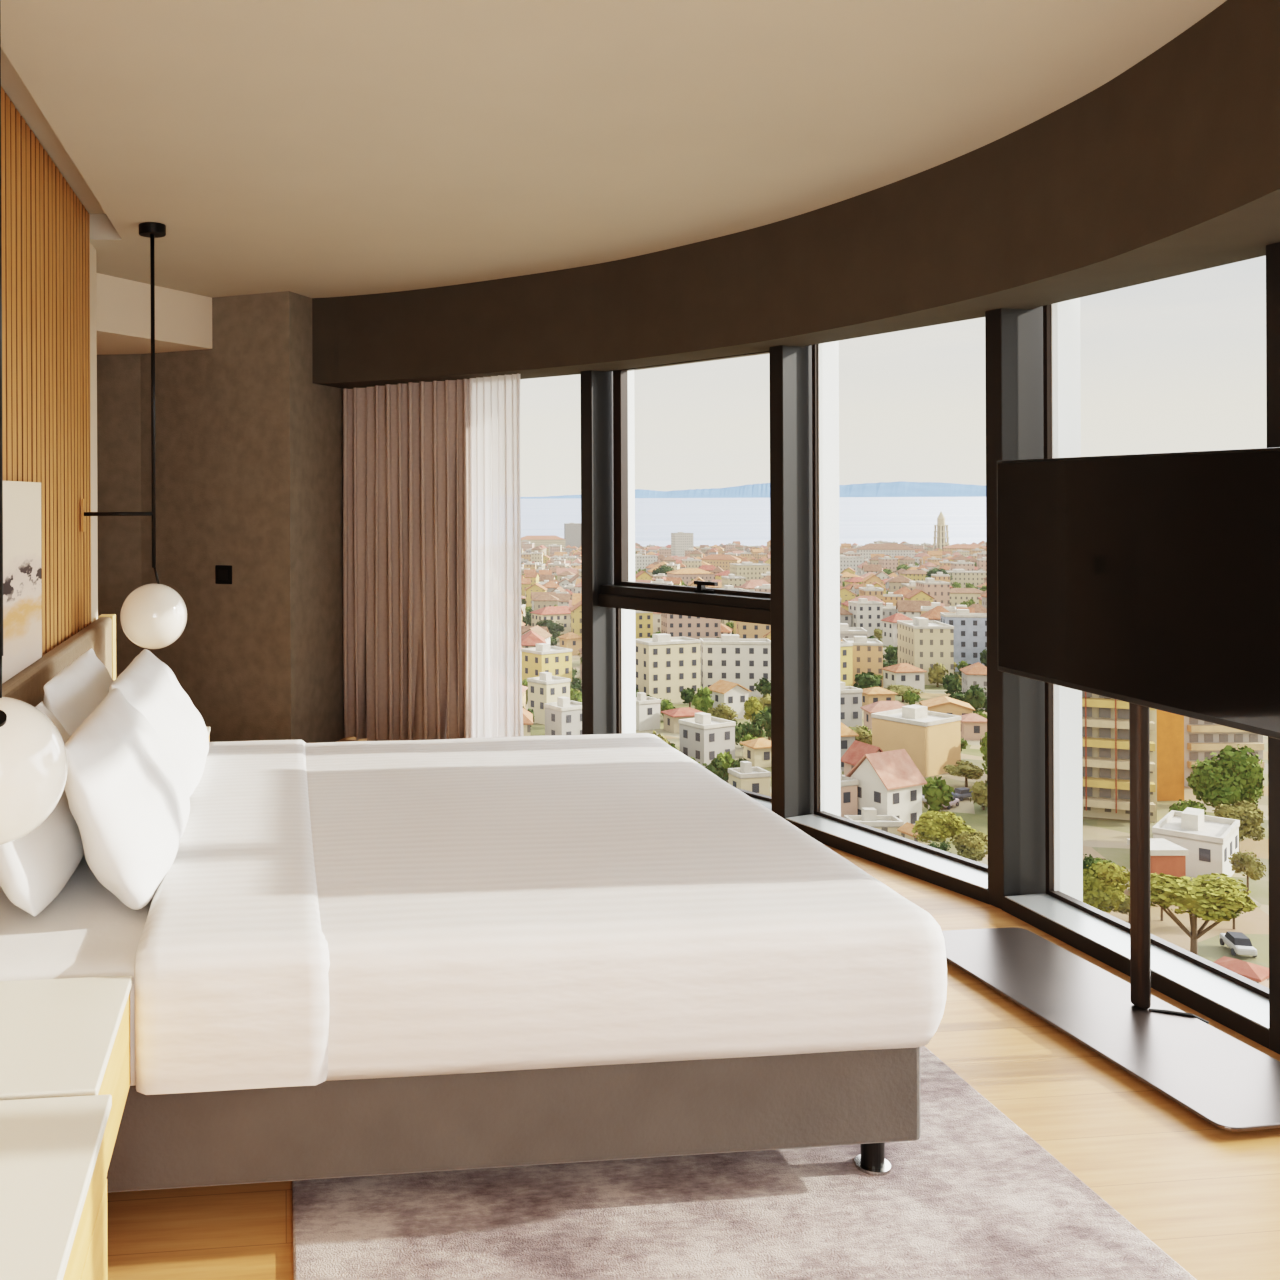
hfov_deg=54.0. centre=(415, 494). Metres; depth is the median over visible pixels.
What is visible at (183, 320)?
ceiling
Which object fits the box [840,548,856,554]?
apartment block
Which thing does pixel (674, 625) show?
apartment block
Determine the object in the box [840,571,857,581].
house
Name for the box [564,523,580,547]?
apartment block
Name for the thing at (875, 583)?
house
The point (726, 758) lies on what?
tree
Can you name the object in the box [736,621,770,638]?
apartment block
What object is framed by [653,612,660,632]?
house
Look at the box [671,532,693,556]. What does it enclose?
apartment block
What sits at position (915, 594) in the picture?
house
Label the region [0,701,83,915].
pillow
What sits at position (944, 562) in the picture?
house
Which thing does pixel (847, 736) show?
house
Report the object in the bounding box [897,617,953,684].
apartment building
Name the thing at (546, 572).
house
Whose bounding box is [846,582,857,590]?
house
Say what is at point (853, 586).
house
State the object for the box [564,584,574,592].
house
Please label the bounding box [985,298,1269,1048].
window
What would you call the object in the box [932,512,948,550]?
bell tower
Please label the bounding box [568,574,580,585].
house
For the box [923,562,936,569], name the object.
house
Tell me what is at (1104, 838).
terrain
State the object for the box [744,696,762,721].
tree
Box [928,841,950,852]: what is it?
tree
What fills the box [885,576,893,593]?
house
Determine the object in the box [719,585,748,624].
house
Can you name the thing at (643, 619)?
apartment block
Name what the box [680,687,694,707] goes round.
tree
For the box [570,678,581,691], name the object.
tree
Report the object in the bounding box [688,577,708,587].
house
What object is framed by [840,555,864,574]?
apartment block
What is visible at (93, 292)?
wall
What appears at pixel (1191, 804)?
tree
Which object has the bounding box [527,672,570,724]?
house
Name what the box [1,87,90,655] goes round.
wall panel
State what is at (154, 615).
pendant lamp
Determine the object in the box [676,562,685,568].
house
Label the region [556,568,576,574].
house
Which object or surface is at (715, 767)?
tree
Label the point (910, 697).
tree
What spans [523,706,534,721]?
tree
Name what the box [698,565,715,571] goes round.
house
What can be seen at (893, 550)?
apartment block
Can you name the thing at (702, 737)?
house
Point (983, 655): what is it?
tree
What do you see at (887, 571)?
tree
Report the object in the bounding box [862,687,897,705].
house
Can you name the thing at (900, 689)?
tree
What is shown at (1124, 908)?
tree
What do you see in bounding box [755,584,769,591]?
house
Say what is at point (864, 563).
house
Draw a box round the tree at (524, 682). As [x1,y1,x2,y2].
[522,679,527,705]
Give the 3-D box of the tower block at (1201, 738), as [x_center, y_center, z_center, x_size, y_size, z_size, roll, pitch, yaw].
[125.335,32.289,195.600,12.663,35.880,13.200,0,0,0]
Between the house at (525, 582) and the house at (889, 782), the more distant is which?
the house at (525, 582)
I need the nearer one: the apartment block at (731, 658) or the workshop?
the workshop
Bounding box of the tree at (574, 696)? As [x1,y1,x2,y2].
[570,688,581,702]
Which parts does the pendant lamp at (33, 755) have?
stem, rod, globe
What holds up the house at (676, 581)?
on the terrain
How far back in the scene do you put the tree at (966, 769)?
189.31 m
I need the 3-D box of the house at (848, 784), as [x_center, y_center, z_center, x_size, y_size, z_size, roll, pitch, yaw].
[56.931,43.808,164.567,3.606,13.816,3.266,0,0,-19]
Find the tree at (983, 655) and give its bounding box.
[980,649,986,666]
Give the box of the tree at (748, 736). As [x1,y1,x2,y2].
[739,732,757,748]
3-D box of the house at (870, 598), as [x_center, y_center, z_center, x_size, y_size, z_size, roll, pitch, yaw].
[175.966,49.117,477.575,13.354,19.585,7.873,0,0,17]
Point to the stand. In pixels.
(1226, 1082)
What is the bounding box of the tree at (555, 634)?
[549,629,560,640]
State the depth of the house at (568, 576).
740.72 m
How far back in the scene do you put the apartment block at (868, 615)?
449.71 m
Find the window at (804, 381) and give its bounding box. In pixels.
[769,341,989,904]
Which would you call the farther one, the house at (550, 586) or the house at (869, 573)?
the house at (869, 573)
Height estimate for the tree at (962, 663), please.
5.714 m
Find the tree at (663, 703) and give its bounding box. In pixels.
[646,694,665,710]
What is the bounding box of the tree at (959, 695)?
[948,691,965,701]
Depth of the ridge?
8883.94 m
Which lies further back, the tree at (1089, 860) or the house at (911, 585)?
the house at (911, 585)
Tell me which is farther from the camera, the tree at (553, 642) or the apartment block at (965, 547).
the apartment block at (965, 547)
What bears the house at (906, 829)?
on the terrain
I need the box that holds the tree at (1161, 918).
[1150,902,1170,920]
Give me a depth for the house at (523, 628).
382.04 m
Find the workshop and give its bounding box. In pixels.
[1127,838,1188,876]
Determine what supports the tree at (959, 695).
on the terrain
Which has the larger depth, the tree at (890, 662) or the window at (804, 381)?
the tree at (890, 662)
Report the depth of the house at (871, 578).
595.77 m
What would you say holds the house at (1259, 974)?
on the terrain
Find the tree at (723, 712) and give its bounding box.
[706,703,737,719]
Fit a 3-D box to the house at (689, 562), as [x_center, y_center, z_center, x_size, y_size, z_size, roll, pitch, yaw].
[197.043,56.990,874.596,13.026,24.127,8.990,0,0,7]
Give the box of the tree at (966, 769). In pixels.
[943,760,984,786]
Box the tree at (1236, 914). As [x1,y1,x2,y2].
[1233,899,1254,928]
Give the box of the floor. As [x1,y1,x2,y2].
[107,737,1279,1279]
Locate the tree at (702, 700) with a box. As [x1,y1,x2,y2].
[691,686,713,712]
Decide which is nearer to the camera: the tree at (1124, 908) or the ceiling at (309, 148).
the ceiling at (309, 148)
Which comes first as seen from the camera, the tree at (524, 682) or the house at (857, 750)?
the house at (857, 750)
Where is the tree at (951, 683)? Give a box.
[942,673,961,693]
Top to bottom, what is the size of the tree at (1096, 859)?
6.174 m
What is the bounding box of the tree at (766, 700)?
[759,694,770,709]
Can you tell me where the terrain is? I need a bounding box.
[526,545,1268,967]
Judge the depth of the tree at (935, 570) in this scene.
734.78 m
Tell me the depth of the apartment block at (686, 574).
776.46 m
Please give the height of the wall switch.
0.108 m
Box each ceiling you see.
[1,0,1226,297]
[96,273,211,354]
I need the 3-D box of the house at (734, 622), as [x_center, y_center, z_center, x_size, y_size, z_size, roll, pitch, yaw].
[118.387,47.645,437.908,8.928,23.415,9.229,0,0,24]
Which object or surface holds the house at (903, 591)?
on the terrain
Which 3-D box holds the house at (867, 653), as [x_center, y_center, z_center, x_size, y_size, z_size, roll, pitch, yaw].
[114.859,45.488,314.801,8.521,18.332,10.184,0,0,12]
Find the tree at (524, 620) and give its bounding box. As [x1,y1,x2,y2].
[522,615,526,625]
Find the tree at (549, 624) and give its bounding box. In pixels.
[536,619,564,632]
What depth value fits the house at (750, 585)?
551.06 m
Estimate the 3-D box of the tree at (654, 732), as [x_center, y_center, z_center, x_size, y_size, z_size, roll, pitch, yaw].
[39.522,43.656,202.708,5.080,9.635,5.160,0,0,39]
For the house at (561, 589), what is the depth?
567.38 m
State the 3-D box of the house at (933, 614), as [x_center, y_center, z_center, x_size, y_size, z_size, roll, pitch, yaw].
[159.196,45.742,372.171,9.674,24.073,8.587,0,0,11]
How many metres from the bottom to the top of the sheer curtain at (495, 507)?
2.140 m
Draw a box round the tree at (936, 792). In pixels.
[922,776,954,811]
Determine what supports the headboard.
attached to the wall panel
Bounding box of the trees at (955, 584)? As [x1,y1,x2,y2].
[521,554,985,662]
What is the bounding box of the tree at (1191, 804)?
[1169,799,1205,814]
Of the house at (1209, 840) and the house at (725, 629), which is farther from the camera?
the house at (725, 629)
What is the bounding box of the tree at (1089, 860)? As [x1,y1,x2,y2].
[1083,854,1093,868]
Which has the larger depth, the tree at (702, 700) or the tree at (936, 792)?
the tree at (702, 700)
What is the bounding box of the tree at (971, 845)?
[952,831,987,860]
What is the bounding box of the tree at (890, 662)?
[883,660,897,667]
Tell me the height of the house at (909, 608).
20.948 m
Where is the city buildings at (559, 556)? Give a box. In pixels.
[521,540,985,735]
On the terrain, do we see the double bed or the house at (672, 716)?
the house at (672, 716)
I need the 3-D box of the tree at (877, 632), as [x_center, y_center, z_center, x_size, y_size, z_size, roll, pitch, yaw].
[165.109,50.303,436.760,3.580,5.681,3.636,0,0,-43]
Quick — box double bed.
[0,854,920,1192]
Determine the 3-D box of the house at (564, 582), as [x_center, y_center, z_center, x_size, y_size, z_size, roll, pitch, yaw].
[86.539,56.102,706.262,9.438,15.972,10.669,0,0,7]
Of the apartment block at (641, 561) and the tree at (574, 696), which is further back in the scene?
the apartment block at (641, 561)
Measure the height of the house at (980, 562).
23.452 m
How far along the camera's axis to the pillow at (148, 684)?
3.65 m
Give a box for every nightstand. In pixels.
[0,976,131,1171]
[0,1094,111,1279]
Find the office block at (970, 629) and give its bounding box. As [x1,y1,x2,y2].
[940,609,986,670]
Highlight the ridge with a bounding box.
[520,481,985,498]
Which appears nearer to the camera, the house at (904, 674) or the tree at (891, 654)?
the house at (904, 674)
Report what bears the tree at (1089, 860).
on the terrain
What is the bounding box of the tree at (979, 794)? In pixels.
[969,781,986,809]
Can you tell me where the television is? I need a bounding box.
[997,447,1279,738]
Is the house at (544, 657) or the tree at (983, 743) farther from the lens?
the house at (544, 657)
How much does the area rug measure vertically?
0.015 m
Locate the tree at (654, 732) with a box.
[651,730,670,744]
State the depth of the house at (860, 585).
626.96 m
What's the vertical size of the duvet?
0.301 m
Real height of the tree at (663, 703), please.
8.201 m
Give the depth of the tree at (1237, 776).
153.08 m
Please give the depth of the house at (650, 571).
833.83 m
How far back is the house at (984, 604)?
509.21 m
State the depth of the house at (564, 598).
529.05 m
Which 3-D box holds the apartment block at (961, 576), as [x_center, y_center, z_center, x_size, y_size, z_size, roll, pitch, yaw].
[334.105,54.869,748.434,24.855,18.906,12.527,0,0,10]
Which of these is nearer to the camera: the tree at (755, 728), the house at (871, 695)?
the tree at (755, 728)
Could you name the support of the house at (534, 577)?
on the terrain
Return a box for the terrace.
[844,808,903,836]
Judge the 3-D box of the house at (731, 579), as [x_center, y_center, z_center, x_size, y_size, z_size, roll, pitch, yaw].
[162.034,51.327,624.634,9.114,21.697,13.206,0,0,0]
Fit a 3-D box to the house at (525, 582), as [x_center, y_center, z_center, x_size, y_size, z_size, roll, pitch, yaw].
[57.845,54.024,660.728,7.904,18.255,8.170,0,0,0]
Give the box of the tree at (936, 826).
[912,811,975,843]
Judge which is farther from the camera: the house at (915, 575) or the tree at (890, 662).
the house at (915, 575)
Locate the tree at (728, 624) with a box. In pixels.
[726,621,732,633]
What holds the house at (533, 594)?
on the terrain
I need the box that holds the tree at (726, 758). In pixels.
[716,751,735,782]
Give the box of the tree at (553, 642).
[550,637,556,645]
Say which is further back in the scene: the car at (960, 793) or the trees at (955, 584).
the trees at (955, 584)
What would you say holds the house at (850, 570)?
on the terrain
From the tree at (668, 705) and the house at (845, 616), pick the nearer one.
the tree at (668, 705)
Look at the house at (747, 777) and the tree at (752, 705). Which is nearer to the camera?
the house at (747, 777)
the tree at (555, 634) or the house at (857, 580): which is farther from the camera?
the house at (857, 580)
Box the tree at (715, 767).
[702,758,728,782]
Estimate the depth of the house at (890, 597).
531.18 m
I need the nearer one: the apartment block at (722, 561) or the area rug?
the area rug
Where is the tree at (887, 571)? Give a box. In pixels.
[883,569,893,574]
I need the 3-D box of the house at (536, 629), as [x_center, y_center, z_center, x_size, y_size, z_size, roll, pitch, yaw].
[35.511,48.256,369.230,9.045,16.953,10.225,0,0,19]
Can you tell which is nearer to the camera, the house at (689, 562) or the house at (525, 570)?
the house at (525, 570)
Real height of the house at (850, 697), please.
14.856 m
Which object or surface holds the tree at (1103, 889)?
on the terrain
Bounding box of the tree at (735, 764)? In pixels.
[730,758,747,767]
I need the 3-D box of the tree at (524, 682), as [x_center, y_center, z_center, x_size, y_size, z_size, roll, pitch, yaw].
[24.544,46.002,277.931,4.638,8.560,4.920,0,0,10]
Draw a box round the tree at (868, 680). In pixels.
[853,672,881,688]
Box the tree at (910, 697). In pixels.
[903,689,920,704]
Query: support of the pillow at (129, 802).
on the double bed
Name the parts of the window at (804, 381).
sill, rail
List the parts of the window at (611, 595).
opening sash, frame, handle, sill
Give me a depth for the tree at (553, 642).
398.91 m
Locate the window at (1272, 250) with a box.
[1266,242,1279,1054]
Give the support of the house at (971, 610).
on the terrain
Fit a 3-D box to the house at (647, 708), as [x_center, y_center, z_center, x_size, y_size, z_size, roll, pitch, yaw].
[46.213,46.706,248.071,5.275,13.170,4.260,0,0,-24]
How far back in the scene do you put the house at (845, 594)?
523.20 m
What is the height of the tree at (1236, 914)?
5.534 m
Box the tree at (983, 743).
[980,732,986,761]
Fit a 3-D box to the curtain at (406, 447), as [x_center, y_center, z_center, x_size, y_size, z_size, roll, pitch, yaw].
[-0.085,0.415,7.273,0.762,2.140,0.812,0,0,-6]
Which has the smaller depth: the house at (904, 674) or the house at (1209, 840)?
the house at (1209, 840)
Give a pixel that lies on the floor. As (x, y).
(1206, 1195)
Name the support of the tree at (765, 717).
on the terrain
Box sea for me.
[520,497,985,545]
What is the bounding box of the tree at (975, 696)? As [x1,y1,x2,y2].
[964,684,986,712]
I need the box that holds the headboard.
[2,614,115,706]
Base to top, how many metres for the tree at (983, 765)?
5.834 m
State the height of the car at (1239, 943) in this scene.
1.500 m
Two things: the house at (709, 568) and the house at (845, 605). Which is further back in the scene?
the house at (709, 568)
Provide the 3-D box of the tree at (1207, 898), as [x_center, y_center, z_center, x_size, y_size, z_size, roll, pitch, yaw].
[70.302,39.283,110.311,9.212,9.833,8.651,0,0,-16]
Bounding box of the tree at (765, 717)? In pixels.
[751,706,770,739]
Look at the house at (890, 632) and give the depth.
412.88 m
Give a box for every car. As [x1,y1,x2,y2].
[942,796,958,808]
[952,787,972,800]
[1219,931,1256,956]
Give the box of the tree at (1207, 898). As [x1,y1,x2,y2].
[1129,873,1257,954]
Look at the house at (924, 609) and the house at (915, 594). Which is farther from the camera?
the house at (915, 594)
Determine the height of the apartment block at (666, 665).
21.562 m
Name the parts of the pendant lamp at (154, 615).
wall plate, wall arm, rod, globe, stem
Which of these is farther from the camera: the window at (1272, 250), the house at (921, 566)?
the house at (921, 566)
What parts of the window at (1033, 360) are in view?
rail, sill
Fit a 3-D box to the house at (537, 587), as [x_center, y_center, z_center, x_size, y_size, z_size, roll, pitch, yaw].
[57.618,52.115,586.601,10.059,19.577,9.731,0,0,11]
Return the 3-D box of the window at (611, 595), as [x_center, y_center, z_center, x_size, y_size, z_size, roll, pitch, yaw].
[1.327,0.194,6.160,0.779,3.200,1.335,0,0,-6]
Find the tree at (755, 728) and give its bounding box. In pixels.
[738,718,767,737]
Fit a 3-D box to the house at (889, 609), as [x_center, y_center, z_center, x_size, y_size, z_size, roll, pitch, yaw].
[178.608,49.715,459.661,9.098,17.978,9.005,0,0,19]
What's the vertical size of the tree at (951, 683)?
8.759 m
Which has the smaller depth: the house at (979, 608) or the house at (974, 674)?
the house at (974, 674)
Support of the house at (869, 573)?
on the terrain
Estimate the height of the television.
0.706 m
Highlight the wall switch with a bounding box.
[215,565,231,583]
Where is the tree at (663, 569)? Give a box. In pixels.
[652,564,672,574]
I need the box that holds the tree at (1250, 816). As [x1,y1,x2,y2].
[1212,800,1265,851]
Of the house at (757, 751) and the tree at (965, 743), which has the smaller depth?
the house at (757, 751)
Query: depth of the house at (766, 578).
609.15 m
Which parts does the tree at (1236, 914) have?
crown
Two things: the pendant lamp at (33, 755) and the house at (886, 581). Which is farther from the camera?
the house at (886, 581)
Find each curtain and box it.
[343,379,470,740]
[469,374,523,737]
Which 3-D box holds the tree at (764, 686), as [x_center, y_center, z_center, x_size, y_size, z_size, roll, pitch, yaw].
[81.942,46.300,285.416,5.253,7.659,6.229,0,0,-36]
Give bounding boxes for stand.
[942,703,1279,1131]
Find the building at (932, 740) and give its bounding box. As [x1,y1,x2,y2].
[871,704,960,776]
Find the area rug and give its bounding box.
[292,1046,1196,1279]
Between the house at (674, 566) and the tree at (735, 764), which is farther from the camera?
the house at (674, 566)
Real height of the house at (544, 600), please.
18.491 m
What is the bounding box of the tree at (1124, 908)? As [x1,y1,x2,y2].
[1112,894,1129,923]
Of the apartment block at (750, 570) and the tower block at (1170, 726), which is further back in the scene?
the apartment block at (750, 570)
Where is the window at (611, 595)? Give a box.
[580,351,770,809]
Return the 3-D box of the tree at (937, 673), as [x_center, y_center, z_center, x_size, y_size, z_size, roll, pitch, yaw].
[132.111,46.559,310.026,4.842,8.654,4.768,0,0,-23]
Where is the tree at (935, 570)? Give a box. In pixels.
[926,567,952,580]
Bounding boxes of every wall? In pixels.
[90,243,97,622]
[97,291,345,742]
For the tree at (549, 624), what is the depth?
441.66 m
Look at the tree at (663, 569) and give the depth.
820.71 m
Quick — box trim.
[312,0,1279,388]
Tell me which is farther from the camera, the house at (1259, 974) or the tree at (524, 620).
the tree at (524, 620)
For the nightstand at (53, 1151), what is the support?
on the floor
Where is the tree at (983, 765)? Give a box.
[982,760,986,773]
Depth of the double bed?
2.53 m
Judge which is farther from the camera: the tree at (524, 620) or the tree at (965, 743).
the tree at (524, 620)
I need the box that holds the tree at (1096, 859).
[1094,857,1113,866]
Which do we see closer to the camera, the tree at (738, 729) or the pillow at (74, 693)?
the pillow at (74, 693)
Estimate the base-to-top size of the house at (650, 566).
18.941 m
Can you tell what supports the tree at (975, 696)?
on the terrain
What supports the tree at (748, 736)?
on the terrain
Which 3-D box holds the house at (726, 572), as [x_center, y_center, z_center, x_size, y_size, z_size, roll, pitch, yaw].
[203.636,57.871,797.951,16.279,17.423,12.892,0,0,21]
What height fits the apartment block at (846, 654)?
19.274 m
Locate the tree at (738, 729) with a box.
[730,720,742,744]
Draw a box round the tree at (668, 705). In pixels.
[660,698,675,718]
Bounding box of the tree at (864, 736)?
[849,725,871,744]
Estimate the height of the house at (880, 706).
13.461 m
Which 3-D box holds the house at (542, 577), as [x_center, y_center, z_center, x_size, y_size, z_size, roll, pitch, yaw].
[81.045,58.410,760.599,10.928,17.984,9.667,0,0,19]
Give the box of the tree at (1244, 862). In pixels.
[1228,850,1266,893]
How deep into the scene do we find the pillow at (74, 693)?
3.56 m
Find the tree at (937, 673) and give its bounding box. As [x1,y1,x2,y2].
[928,662,948,686]
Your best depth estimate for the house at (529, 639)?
341.54 m
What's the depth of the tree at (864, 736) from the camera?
211.34 m
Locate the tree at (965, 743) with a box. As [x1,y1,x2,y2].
[961,738,967,748]
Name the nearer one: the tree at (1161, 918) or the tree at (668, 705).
the tree at (1161, 918)
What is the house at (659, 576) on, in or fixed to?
on the terrain
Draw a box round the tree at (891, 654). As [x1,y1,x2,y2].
[883,647,897,661]
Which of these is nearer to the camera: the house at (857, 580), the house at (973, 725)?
the house at (973, 725)
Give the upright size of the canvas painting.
0.596 m
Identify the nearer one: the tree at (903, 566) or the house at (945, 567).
the house at (945, 567)
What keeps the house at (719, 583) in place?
on the terrain
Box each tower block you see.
[1157,710,1183,800]
[1184,716,1263,786]
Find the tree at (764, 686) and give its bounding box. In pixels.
[754,677,770,697]
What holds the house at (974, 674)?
on the terrain
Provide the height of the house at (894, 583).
21.282 m
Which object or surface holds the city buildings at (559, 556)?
on the terrain
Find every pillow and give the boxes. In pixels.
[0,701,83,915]
[43,648,113,736]
[64,688,189,909]
[109,649,208,797]
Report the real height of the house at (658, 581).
20.574 m
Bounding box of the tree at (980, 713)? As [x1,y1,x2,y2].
[974,711,986,718]
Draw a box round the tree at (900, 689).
[885,684,923,701]
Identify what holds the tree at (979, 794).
on the terrain
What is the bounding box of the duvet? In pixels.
[135,733,946,1094]
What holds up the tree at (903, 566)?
on the terrain
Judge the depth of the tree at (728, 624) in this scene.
445.29 m
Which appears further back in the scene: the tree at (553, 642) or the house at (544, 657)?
the tree at (553, 642)
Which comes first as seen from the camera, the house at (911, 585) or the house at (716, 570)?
the house at (911, 585)
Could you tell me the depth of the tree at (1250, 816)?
146.61 m
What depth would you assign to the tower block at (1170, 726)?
180.02 m
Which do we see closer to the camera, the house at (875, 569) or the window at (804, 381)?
the window at (804, 381)
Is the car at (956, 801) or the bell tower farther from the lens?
the bell tower
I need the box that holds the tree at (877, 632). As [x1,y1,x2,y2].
[874,628,882,638]
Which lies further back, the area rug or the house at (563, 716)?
the house at (563, 716)
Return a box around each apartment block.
[521,535,565,547]
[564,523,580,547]
[635,554,657,571]
[635,610,652,638]
[635,633,700,702]
[661,613,720,638]
[666,568,714,585]
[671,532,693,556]
[700,554,740,570]
[700,634,770,696]
[730,562,769,579]
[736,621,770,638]
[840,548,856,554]
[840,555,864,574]
[840,638,852,686]
[848,598,882,636]
[856,544,914,559]
[942,544,985,554]
[946,569,985,587]
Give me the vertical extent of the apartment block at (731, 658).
20.536 m
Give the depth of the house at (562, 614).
463.42 m
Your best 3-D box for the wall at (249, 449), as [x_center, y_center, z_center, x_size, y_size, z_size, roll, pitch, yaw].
[-1.864,0.178,7.533,3.320,2.660,1.420,0,0,-6]
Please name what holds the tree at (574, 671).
on the terrain
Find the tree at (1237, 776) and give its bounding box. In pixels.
[1186,744,1264,807]
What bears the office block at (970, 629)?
on the terrain
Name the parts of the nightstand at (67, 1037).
drawer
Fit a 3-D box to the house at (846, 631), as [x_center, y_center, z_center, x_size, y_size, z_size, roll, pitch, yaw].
[124.669,47.119,354.497,10.162,19.454,10.058,0,0,11]
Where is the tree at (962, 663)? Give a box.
[957,660,967,671]
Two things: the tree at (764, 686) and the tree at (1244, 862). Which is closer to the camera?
the tree at (1244, 862)
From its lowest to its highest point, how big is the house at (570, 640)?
13.246 m
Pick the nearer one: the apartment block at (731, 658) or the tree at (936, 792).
the tree at (936, 792)
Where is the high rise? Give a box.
[1082,691,1156,821]
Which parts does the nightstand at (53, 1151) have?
drawer, door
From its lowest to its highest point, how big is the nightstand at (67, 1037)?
0.214 m
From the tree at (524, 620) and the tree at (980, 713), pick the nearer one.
the tree at (980, 713)
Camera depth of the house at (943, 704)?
246.12 m
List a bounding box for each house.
[521,578,530,595]
[521,625,551,643]
[521,626,548,633]
[521,630,546,647]
[521,643,571,681]
[524,561,535,568]
[524,569,535,575]
[525,572,539,585]
[525,583,546,606]
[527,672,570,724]
[530,606,570,634]
[531,592,555,609]
[533,593,558,610]
[539,570,551,574]
[539,574,556,581]
[542,581,560,591]
[544,697,581,735]
[548,593,570,605]
[550,567,564,574]
[552,587,566,591]
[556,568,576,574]
[556,571,575,580]
[558,578,568,588]
[558,632,581,655]
[561,575,572,579]
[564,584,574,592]
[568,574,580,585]
[635,570,652,579]
[635,580,651,582]
[636,692,660,730]
[645,564,655,572]
[647,566,657,576]
[650,579,671,583]
[653,573,666,578]
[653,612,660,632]
[661,707,701,732]
[666,563,679,569]
[666,577,681,584]
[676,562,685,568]
[679,712,735,766]
[682,558,701,567]
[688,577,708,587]
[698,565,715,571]
[708,679,751,718]
[709,582,721,587]
[711,567,723,579]
[714,570,729,579]
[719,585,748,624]
[721,574,745,587]
[721,624,732,633]
[728,761,770,795]
[733,621,735,633]
[739,580,768,590]
[740,738,770,766]
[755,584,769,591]
[759,575,769,583]
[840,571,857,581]
[840,586,855,606]
[840,607,852,626]
[840,623,867,639]
[840,682,862,726]
[840,722,858,770]
[840,740,882,775]
[841,599,852,610]
[841,770,857,817]
[842,636,882,687]
[843,567,855,573]
[844,577,863,585]
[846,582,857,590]
[846,749,926,824]
[851,585,857,592]
[851,596,885,605]
[854,583,862,594]
[857,562,867,575]
[859,585,882,600]
[860,572,874,577]
[860,701,905,732]
[862,565,881,574]
[862,573,884,586]
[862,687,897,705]
[870,581,886,593]
[875,570,889,579]
[881,613,912,646]
[881,663,926,692]
[883,592,902,605]
[883,603,896,618]
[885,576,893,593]
[888,575,912,591]
[893,587,910,595]
[896,600,930,618]
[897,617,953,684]
[897,822,930,844]
[900,570,926,580]
[901,581,915,590]
[903,589,934,602]
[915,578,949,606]
[916,565,927,569]
[919,606,950,621]
[920,696,974,715]
[921,602,955,614]
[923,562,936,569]
[931,572,949,582]
[938,565,949,570]
[939,560,951,567]
[950,560,974,570]
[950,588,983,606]
[956,607,974,612]
[960,662,986,709]
[960,713,986,739]
[969,604,986,612]
[976,557,985,569]
[980,593,986,608]
[1152,807,1239,880]
[1213,956,1268,987]
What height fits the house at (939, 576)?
21.660 m
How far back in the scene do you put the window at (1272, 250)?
3.27 m
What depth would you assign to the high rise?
167.88 m
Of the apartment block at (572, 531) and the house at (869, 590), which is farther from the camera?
the apartment block at (572, 531)
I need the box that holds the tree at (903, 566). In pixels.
[895,564,910,571]
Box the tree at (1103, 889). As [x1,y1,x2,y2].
[1083,861,1129,912]
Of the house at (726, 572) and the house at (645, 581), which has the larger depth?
the house at (726, 572)
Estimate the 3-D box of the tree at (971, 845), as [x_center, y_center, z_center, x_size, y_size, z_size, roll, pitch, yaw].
[64.093,42.206,141.096,4.384,7.099,4.951,0,0,42]
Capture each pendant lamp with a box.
[0,0,67,844]
[82,222,186,648]
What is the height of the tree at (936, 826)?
8.345 m
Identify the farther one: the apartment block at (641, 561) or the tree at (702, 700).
the apartment block at (641, 561)
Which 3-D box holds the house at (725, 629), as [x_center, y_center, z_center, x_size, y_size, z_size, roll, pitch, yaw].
[106.854,50.911,428.755,7.641,11.632,10.131,0,0,18]
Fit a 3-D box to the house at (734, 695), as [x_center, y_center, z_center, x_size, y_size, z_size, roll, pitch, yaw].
[67.173,46.815,262.713,7.008,13.618,6.397,0,0,-21]
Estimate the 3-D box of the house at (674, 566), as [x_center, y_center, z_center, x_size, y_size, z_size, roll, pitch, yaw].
[178.554,57.313,851.650,8.461,20.243,12.260,0,0,21]
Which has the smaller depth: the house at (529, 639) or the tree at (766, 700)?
the tree at (766, 700)
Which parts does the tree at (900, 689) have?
crown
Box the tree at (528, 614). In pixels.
[525,609,533,625]
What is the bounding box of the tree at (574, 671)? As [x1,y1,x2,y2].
[572,668,576,680]
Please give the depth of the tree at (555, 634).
431.43 m
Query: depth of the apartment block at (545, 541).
1710.50 m
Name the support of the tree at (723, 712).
on the terrain
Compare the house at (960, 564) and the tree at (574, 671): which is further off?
the house at (960, 564)
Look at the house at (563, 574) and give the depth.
769.48 m
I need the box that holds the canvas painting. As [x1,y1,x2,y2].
[2,481,41,683]
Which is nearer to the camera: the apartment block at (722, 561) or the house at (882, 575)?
the house at (882, 575)
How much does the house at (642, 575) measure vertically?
23.086 m

